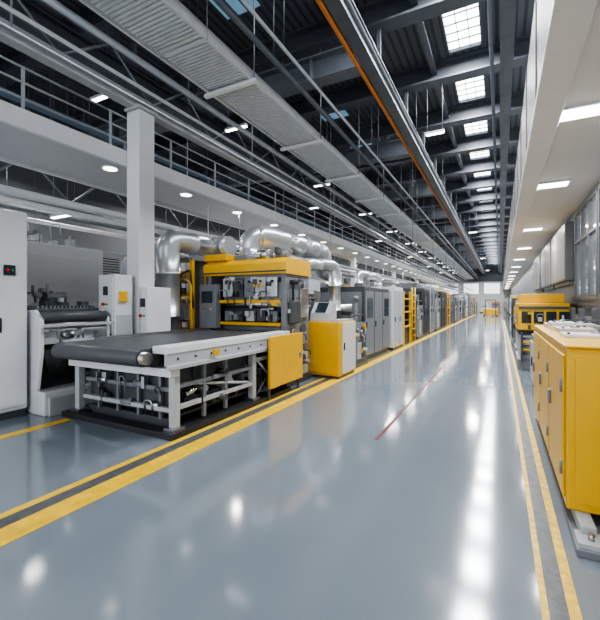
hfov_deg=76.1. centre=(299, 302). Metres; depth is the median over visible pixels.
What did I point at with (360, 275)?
duct
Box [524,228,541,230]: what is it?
diffuser
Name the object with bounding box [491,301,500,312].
machine
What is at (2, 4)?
conduit pipe
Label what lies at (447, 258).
tray
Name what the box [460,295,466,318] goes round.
table
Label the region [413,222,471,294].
conduit pipe
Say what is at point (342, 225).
railing
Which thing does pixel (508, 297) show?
machine
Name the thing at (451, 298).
machine
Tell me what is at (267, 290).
machine
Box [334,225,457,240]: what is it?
girder
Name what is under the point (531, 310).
machine
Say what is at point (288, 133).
air duct
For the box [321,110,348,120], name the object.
window
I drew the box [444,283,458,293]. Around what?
window
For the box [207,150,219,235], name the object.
pendant lamp
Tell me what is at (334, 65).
girder
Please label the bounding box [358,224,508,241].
roof beam
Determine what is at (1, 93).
conduit pipe
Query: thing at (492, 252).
roof beam
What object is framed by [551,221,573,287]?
upper cabinet
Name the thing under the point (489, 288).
window
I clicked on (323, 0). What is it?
roof purlin
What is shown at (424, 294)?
machine
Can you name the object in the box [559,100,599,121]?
ceiling lamp
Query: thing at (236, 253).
conduit pipe
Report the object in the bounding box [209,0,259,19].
window
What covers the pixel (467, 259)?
girder
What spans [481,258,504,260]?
roof beam
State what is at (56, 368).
curtain
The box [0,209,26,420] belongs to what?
tall cabinet
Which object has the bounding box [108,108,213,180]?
railing
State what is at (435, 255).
cable tray
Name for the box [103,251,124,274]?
vent
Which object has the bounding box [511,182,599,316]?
wall
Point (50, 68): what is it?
girder
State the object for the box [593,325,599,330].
metal part
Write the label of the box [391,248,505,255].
roof beam
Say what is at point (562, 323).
metal part
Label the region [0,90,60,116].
railing
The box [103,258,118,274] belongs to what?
vent grille
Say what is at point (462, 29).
window
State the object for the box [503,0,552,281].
trim
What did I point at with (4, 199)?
conduit pipe
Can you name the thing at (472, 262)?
girder
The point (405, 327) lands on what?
rack
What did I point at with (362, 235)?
railing
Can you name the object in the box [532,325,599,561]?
cabinet
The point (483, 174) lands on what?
window
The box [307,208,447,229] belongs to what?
girder
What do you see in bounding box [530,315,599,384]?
machine
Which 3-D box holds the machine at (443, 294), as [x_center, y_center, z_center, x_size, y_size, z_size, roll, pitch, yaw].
[8.808,0.420,25.064,1.265,2.360,2.650,0,0,28]
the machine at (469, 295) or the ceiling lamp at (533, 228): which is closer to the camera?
the ceiling lamp at (533, 228)
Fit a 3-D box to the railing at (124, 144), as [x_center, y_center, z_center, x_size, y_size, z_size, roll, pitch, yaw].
[-3.965,-3.130,8.612,0.040,0.980,2.800,0,0,28]
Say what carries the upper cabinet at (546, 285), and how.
attached to the wall at (525, 284)
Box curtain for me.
[44,344,90,382]
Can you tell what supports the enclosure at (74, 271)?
on the floor
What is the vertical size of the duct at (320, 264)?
1.612 m
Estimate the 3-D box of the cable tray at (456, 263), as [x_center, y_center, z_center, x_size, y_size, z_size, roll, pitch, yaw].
[15.686,-4.960,39.415,1.140,2.240,2.800,0,0,28]
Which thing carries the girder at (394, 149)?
attached to the roof beam at (480, 110)
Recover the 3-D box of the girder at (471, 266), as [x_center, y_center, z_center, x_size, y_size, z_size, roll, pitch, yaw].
[22.947,-5.680,60.611,10.400,0.800,0.400,0,0,28]
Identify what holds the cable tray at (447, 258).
hanging from the roof beam at (485, 228)
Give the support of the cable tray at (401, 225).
hanging from the roof beam at (486, 164)
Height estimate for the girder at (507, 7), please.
1.240 m
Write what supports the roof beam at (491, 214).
attached to the ceiling at (402, 48)
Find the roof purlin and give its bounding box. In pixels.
[323,0,460,235]
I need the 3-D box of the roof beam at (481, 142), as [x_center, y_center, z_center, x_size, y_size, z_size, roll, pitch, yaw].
[4.381,-6.340,16.608,18.400,0.520,0.400,0,0,28]
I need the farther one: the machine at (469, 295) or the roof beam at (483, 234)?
the machine at (469, 295)
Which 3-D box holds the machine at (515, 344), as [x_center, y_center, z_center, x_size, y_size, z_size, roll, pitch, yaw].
[7.267,0.750,11.915,1.040,1.700,1.750,0,0,28]
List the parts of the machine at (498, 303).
panel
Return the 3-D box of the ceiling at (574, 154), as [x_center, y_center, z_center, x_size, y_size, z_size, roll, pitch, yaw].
[18.359,-2.250,28.206,5.550,0.100,77.000,0,0,28]
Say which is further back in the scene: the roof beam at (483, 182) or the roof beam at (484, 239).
the roof beam at (484, 239)
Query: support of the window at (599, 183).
in the wall at (525, 284)
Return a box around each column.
[124,104,158,333]
[351,257,355,286]
[392,270,395,286]
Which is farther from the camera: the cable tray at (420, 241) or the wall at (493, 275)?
the wall at (493, 275)
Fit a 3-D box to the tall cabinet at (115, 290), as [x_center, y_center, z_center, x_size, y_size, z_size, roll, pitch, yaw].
[-3.182,0.560,6.590,0.460,2.080,0.400,0,0,28]
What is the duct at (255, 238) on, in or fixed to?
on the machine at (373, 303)
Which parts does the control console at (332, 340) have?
door, door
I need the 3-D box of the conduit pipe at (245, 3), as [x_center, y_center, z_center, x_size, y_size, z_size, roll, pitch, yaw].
[12.894,-5.150,31.622,0.060,1.860,76.000,0,0,28]
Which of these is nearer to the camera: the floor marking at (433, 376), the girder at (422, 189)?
the floor marking at (433, 376)
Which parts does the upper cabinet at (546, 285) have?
door, door, mount rail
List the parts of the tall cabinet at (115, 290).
door, panel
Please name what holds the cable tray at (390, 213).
hanging from the roof beam at (481, 142)
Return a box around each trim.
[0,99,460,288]
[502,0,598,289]
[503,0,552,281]
[570,302,599,305]
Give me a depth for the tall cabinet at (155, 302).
6.80 m
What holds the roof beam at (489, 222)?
attached to the ceiling at (402, 48)
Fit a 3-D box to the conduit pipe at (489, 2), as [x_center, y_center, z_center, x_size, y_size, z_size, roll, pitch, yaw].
[15.598,-5.520,30.211,0.080,1.120,76.000,0,0,28]
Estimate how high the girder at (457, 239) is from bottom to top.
0.800 m
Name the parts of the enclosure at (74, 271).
motor, motor, access panel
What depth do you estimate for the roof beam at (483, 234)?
35.48 m
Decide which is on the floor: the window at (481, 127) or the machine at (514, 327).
the machine at (514, 327)
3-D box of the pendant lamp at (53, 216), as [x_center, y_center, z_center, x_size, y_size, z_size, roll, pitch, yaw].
[-5.810,-4.080,9.293,0.700,4.000,0.120,0,0,28]
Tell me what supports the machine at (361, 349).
on the floor
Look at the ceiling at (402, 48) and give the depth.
10.34 m
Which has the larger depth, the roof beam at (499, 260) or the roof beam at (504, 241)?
the roof beam at (499, 260)
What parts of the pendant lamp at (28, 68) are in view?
suspension rod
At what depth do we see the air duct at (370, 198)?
14.28 m
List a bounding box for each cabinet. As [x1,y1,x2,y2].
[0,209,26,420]
[99,274,131,335]
[138,287,170,365]
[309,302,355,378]
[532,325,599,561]
[534,254,544,292]
[541,240,556,290]
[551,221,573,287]
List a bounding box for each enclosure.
[27,223,102,307]
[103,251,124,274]
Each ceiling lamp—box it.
[524,227,543,230]
[537,179,570,188]
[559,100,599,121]
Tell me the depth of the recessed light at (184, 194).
8.83 m
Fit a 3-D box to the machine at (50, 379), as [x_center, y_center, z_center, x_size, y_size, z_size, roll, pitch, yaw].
[-4.011,0.649,6.194,1.756,1.901,1.070,0,0,28]
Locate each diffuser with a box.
[51,215,68,218]
[92,95,107,101]
[103,167,116,171]
[225,125,246,131]
[426,131,443,136]
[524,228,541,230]
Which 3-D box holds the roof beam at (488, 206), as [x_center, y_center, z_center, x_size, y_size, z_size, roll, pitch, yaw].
[9.563,-6.340,26.537,18.400,0.520,0.400,0,0,28]
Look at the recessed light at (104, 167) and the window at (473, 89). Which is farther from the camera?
the window at (473, 89)
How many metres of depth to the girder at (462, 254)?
44.49 m
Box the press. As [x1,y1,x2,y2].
[309,280,319,320]
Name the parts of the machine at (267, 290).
frame, motor, motor, motor, frame, motor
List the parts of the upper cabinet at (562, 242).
door, door, mount rail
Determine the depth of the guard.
6.60 m
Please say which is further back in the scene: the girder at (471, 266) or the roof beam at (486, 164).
the girder at (471, 266)
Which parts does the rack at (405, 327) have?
post, post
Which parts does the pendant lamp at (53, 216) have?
suspension rod, suspension rod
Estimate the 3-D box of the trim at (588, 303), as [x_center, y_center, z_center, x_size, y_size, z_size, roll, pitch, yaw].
[17.132,0.020,29.411,0.040,0.060,76.000,0,0,28]
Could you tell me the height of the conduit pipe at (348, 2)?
1.410 m
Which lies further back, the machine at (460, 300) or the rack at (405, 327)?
the machine at (460, 300)
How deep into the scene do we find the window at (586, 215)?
7.82 m
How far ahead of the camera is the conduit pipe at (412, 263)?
16.23 m
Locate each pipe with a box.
[0,0,451,274]
[0,0,461,282]
[0,0,462,280]
[0,38,446,280]
[0,79,400,283]
[0,80,439,287]
[0,139,438,290]
[27,65,345,276]
[42,0,466,280]
[83,85,344,239]
[208,206,448,292]
[213,0,477,278]
[235,211,450,293]
[240,0,477,276]
[315,0,482,273]
[330,124,460,293]
[345,0,485,274]
[409,160,473,291]
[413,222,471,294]
[487,0,498,270]
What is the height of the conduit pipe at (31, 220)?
4.040 m
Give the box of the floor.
[0,312,599,619]
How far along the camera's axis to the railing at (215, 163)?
10.18 m
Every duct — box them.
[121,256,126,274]
[154,230,236,329]
[238,225,342,286]
[258,112,343,167]
[305,258,340,318]
[312,157,372,192]
[347,184,392,209]
[354,270,381,286]
[388,217,418,231]
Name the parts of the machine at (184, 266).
panel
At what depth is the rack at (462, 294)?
42.96 m
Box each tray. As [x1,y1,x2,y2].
[78,0,206,58]
[160,0,295,128]
[258,49,343,167]
[312,103,372,192]
[330,318,353,321]
[347,138,392,209]
[371,203,407,221]
[388,184,418,231]
[401,227,427,238]
[411,206,434,244]
[411,236,434,244]
[420,242,440,249]
[427,248,444,254]
[433,253,449,257]
[438,234,452,260]
[438,256,452,260]
[446,262,458,265]
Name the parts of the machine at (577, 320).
door, door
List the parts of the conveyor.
leg, foot plate, motor, cross rail, motor, cross rail, rail, motor, motor, leg, foot plate, frame post, rail, rail, rail, rail, motor, rail, motor, frame post, leg, foot plate, rail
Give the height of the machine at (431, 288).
2.500 m
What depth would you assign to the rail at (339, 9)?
9.00 m
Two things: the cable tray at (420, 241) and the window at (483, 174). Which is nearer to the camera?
the window at (483, 174)
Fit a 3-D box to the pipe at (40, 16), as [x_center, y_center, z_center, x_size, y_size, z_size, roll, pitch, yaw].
[9.171,-5.460,33.566,0.240,1.240,76.000,0,0,28]
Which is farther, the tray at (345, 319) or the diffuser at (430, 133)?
the diffuser at (430, 133)
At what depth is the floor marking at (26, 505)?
3.83 m
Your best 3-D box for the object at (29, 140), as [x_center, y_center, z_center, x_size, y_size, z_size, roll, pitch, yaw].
[9.458,-2.600,32.852,1.730,0.280,77.000,0,0,28]
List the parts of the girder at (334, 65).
stiffener plate, stiffener plate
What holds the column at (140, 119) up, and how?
on the floor
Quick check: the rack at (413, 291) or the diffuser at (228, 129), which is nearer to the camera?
the diffuser at (228, 129)
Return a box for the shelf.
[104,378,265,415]
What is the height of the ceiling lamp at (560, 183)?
0.045 m
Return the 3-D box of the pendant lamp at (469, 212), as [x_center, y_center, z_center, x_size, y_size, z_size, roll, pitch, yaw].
[11.513,-5.380,25.519,0.500,1.400,0.120,0,0,28]
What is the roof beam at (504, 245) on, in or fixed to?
attached to the ceiling at (402, 48)
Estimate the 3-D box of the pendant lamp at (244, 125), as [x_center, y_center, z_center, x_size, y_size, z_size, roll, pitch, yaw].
[-1.722,-4.980,10.317,0.700,0.600,0.120,0,0,28]
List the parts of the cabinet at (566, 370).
door, door, door, lid, frame, rail, panel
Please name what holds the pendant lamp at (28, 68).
hanging from the roof beam at (85, 13)
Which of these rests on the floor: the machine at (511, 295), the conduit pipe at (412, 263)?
the machine at (511, 295)
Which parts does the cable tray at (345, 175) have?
hanger rod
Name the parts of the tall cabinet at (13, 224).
handle, switch panel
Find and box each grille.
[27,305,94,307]
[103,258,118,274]
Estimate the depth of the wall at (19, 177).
13.72 m
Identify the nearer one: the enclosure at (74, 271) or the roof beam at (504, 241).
the enclosure at (74, 271)
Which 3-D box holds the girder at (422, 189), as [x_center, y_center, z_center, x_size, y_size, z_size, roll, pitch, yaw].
[2.219,-5.680,20.894,10.400,0.800,0.400,0,0,28]
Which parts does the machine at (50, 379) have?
plate, motor, motor, motor, motor, panel, motor, panel, guide rail, plate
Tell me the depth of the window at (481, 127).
14.39 m
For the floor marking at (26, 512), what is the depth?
3.79 m
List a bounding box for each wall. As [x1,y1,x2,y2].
[0,85,418,287]
[419,265,510,312]
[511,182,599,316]
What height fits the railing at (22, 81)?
0.778 m
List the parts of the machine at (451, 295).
plate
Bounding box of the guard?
[267,332,302,400]
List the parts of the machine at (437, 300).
plate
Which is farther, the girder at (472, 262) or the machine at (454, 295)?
the girder at (472, 262)
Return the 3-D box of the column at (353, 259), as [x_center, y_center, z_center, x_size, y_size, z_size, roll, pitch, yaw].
[2.937,-0.460,21.027,0.350,4.120,0.340,0,0,28]
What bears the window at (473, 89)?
attached to the ceiling at (402, 48)
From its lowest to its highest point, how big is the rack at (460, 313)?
2.450 m
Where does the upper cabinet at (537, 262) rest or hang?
attached to the wall at (525, 284)
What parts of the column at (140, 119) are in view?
cap plate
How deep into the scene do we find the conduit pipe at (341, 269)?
19.04 m
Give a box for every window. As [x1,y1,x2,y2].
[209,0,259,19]
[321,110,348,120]
[440,2,482,54]
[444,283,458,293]
[454,75,486,103]
[462,120,488,136]
[463,283,478,293]
[468,150,490,160]
[473,171,491,177]
[476,187,492,191]
[484,283,499,293]
[574,186,597,299]
[598,183,599,298]
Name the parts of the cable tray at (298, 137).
hanger rod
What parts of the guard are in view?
guard post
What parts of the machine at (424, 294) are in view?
panel, door, door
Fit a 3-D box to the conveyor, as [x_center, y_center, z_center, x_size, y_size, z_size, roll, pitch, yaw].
[-1.809,1.050,6.105,2.143,1.100,3.150,0,0,28]
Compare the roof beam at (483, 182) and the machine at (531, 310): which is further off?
the roof beam at (483, 182)
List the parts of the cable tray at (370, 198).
hanger rod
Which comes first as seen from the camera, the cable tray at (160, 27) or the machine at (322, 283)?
the cable tray at (160, 27)
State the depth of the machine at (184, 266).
10.69 m
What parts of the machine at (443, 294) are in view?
door, door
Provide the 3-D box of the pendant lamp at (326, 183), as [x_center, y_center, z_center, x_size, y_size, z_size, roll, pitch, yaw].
[0.869,-4.980,15.282,0.700,0.600,0.120,0,0,28]
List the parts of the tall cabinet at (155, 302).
door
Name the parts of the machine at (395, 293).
panel, door, door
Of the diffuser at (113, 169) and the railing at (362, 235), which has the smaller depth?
the diffuser at (113, 169)
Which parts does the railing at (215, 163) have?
post, rail, rail, rail, post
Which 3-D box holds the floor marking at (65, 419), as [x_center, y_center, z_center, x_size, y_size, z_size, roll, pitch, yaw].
[-4.154,1.598,3.409,0.140,0.004,4.200,0,0,28]
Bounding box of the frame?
[180,257,207,329]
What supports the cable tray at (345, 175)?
hanging from the roof beam at (475, 63)
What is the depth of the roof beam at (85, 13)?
9.77 m
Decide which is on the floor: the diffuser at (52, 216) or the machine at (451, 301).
the machine at (451, 301)
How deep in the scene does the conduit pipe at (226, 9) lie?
7.41 m
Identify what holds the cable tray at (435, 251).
hanging from the roof beam at (491, 214)
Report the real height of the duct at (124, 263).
2.704 m
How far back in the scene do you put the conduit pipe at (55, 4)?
6.86 m
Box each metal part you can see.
[544,322,595,327]
[548,320,575,329]
[555,326,597,332]
[560,331,599,338]
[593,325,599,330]
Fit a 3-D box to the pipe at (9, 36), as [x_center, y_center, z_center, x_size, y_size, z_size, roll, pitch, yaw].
[10.376,-4.375,32.373,0.180,1.810,77.000,0,0,28]
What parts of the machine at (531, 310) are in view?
rack post, rail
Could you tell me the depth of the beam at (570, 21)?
3.79 m
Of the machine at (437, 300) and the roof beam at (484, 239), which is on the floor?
the machine at (437, 300)
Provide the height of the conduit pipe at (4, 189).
3.870 m
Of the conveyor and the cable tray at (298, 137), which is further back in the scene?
the cable tray at (298, 137)
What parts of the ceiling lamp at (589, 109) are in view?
lamp frame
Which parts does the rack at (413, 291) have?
panel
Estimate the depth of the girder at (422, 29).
10.56 m
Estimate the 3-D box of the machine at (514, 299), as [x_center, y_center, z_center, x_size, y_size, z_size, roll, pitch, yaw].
[10.155,0.670,17.367,1.025,1.860,2.050,0,0,28]
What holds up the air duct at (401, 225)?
on the cable tray at (401, 225)
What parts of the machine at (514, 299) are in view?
door, door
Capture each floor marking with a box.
[0,314,475,546]
[0,316,469,528]
[0,325,447,518]
[0,418,70,438]
[375,368,441,439]
[502,320,549,619]
[503,320,569,619]
[504,321,582,619]
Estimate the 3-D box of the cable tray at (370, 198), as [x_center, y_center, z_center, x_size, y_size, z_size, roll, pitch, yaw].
[2.731,-4.960,14.592,1.140,2.240,2.800,0,0,28]
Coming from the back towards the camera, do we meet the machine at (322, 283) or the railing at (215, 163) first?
the machine at (322, 283)
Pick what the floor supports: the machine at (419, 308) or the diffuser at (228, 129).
the machine at (419, 308)
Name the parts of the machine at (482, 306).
panel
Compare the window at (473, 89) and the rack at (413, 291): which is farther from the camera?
the rack at (413, 291)
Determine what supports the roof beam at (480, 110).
attached to the ceiling at (402, 48)
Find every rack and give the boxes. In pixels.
[402,291,410,345]
[403,287,415,341]
[446,293,449,325]
[454,294,461,320]
[462,294,468,316]
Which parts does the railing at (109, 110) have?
post, rail, rail, post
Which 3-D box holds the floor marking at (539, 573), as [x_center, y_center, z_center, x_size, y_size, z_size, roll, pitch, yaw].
[9.206,1.598,17.191,0.035,0.004,41.000,0,0,28]
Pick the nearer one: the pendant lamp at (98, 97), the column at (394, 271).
the pendant lamp at (98, 97)
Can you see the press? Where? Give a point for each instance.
(314, 286)
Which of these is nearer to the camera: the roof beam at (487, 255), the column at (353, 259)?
the column at (353, 259)
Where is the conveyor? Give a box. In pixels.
[51,327,290,440]
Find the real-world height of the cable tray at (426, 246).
2.240 m
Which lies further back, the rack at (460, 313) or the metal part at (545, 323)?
the rack at (460, 313)
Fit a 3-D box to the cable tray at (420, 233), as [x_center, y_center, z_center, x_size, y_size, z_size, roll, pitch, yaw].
[6.618,-4.960,22.039,1.140,2.240,2.800,0,0,28]
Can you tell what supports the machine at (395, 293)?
on the floor
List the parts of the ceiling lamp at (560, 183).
lamp frame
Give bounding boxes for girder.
[0,0,452,275]
[0,67,428,278]
[82,37,375,145]
[197,136,420,189]
[263,182,441,213]
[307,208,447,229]
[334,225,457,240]
[356,236,464,248]
[374,244,467,255]
[387,251,470,260]
[399,257,474,264]
[408,261,475,266]
[409,0,488,264]
[415,265,477,270]
[500,0,516,273]
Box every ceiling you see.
[0,0,534,219]
[504,0,599,289]
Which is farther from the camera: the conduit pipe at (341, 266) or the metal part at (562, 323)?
the conduit pipe at (341, 266)
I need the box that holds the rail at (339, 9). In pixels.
[324,0,484,273]
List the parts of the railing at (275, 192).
post, rail, rail, rail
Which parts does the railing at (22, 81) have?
post, rail, rail, rail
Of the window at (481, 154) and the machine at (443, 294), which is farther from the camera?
the machine at (443, 294)
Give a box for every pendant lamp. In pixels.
[13,68,28,110]
[50,69,68,218]
[89,28,107,101]
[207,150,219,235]
[224,109,247,131]
[314,172,329,186]
[425,82,444,136]
[469,212,476,232]
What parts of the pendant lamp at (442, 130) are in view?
suspension rod, suspension rod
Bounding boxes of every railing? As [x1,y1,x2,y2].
[0,55,108,135]
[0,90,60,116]
[61,116,169,162]
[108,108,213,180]
[173,164,237,191]
[214,161,274,206]
[274,191,313,223]
[314,211,341,235]
[342,225,361,243]
[362,235,377,250]
[379,243,390,255]
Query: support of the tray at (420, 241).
on the cable tray at (420, 241)
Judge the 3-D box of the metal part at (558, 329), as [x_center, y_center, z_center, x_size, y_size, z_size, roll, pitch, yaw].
[2.769,0.265,3.857,0.300,0.070,0.400,0,0,28]
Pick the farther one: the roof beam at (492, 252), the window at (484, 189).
the roof beam at (492, 252)
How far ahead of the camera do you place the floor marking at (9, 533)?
3.65 m
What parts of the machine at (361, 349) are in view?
plate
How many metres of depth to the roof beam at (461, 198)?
23.81 m
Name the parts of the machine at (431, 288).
door, door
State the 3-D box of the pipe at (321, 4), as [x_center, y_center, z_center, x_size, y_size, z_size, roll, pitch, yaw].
[13.373,-5.525,31.373,0.100,1.110,76.000,0,0,28]
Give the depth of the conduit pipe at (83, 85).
8.87 m
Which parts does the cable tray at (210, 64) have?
hanger rod, hanger rod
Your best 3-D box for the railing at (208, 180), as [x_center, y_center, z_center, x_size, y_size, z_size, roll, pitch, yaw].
[-2.670,-3.130,11.094,0.040,0.980,2.800,0,0,28]
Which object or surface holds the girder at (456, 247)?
attached to the roof beam at (484, 239)
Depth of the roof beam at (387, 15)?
9.08 m
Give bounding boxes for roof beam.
[0,0,183,87]
[76,0,485,130]
[154,34,530,155]
[191,90,523,175]
[235,127,519,190]
[257,153,516,202]
[300,187,512,219]
[317,199,511,220]
[331,209,510,232]
[345,217,509,233]
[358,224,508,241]
[363,231,507,242]
[377,240,506,249]
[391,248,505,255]
[416,254,504,259]
[441,236,507,244]
[445,172,513,192]
[473,244,506,248]
[475,251,505,254]
[480,256,504,258]
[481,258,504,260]
[482,260,504,262]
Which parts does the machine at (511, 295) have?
door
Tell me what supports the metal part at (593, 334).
on the cabinet at (566, 370)
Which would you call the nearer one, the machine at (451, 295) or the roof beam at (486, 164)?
the roof beam at (486, 164)
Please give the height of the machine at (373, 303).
2.419 m
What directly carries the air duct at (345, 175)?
on the cable tray at (345, 175)
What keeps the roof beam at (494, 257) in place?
attached to the ceiling at (402, 48)
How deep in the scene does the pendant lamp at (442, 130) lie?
10.57 m
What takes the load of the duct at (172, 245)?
on the floor
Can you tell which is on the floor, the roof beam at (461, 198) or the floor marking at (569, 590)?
the floor marking at (569, 590)
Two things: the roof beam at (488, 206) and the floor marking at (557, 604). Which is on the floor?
the floor marking at (557, 604)
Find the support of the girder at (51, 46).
attached to the roof beam at (489, 222)
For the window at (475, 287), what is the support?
in the wall at (493, 275)
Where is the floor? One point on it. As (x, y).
(299, 512)
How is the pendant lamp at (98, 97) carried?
hanging from the roof beam at (85, 13)
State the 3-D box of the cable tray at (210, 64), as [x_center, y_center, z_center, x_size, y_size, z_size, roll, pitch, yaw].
[-1.155,-4.960,7.145,1.140,2.240,2.800,0,0,28]
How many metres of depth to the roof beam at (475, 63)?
10.86 m
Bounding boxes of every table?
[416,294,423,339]
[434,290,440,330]
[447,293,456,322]
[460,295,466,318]
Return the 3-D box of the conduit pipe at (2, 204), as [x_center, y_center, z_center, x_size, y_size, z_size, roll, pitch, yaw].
[5.181,-4.330,35.648,0.240,3.500,76.000,0,0,28]
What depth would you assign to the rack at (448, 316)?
27.74 m
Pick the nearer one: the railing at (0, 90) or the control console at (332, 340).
the railing at (0, 90)
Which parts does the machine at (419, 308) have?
plate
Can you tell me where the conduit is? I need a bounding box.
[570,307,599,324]
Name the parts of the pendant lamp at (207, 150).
suspension rod, suspension rod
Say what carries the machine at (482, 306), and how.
on the floor
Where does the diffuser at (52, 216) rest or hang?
attached to the pendant lamp at (53, 216)
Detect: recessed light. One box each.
[101,165,118,171]
[179,192,192,196]
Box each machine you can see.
[25,284,112,416]
[181,263,207,326]
[200,247,311,386]
[311,279,324,286]
[320,278,388,359]
[340,303,367,368]
[372,277,402,350]
[401,279,429,335]
[424,286,434,333]
[435,291,446,328]
[447,297,458,321]
[447,300,453,324]
[454,295,466,316]
[460,300,463,318]
[469,295,470,315]
[480,304,488,312]
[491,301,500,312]
[507,297,509,325]
[509,295,516,330]
[511,297,516,336]
[513,311,515,342]
[514,300,516,351]
[515,294,569,369]
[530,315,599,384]
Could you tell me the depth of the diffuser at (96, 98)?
8.58 m
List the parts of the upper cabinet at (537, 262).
door, door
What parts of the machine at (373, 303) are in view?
panel, door, door, door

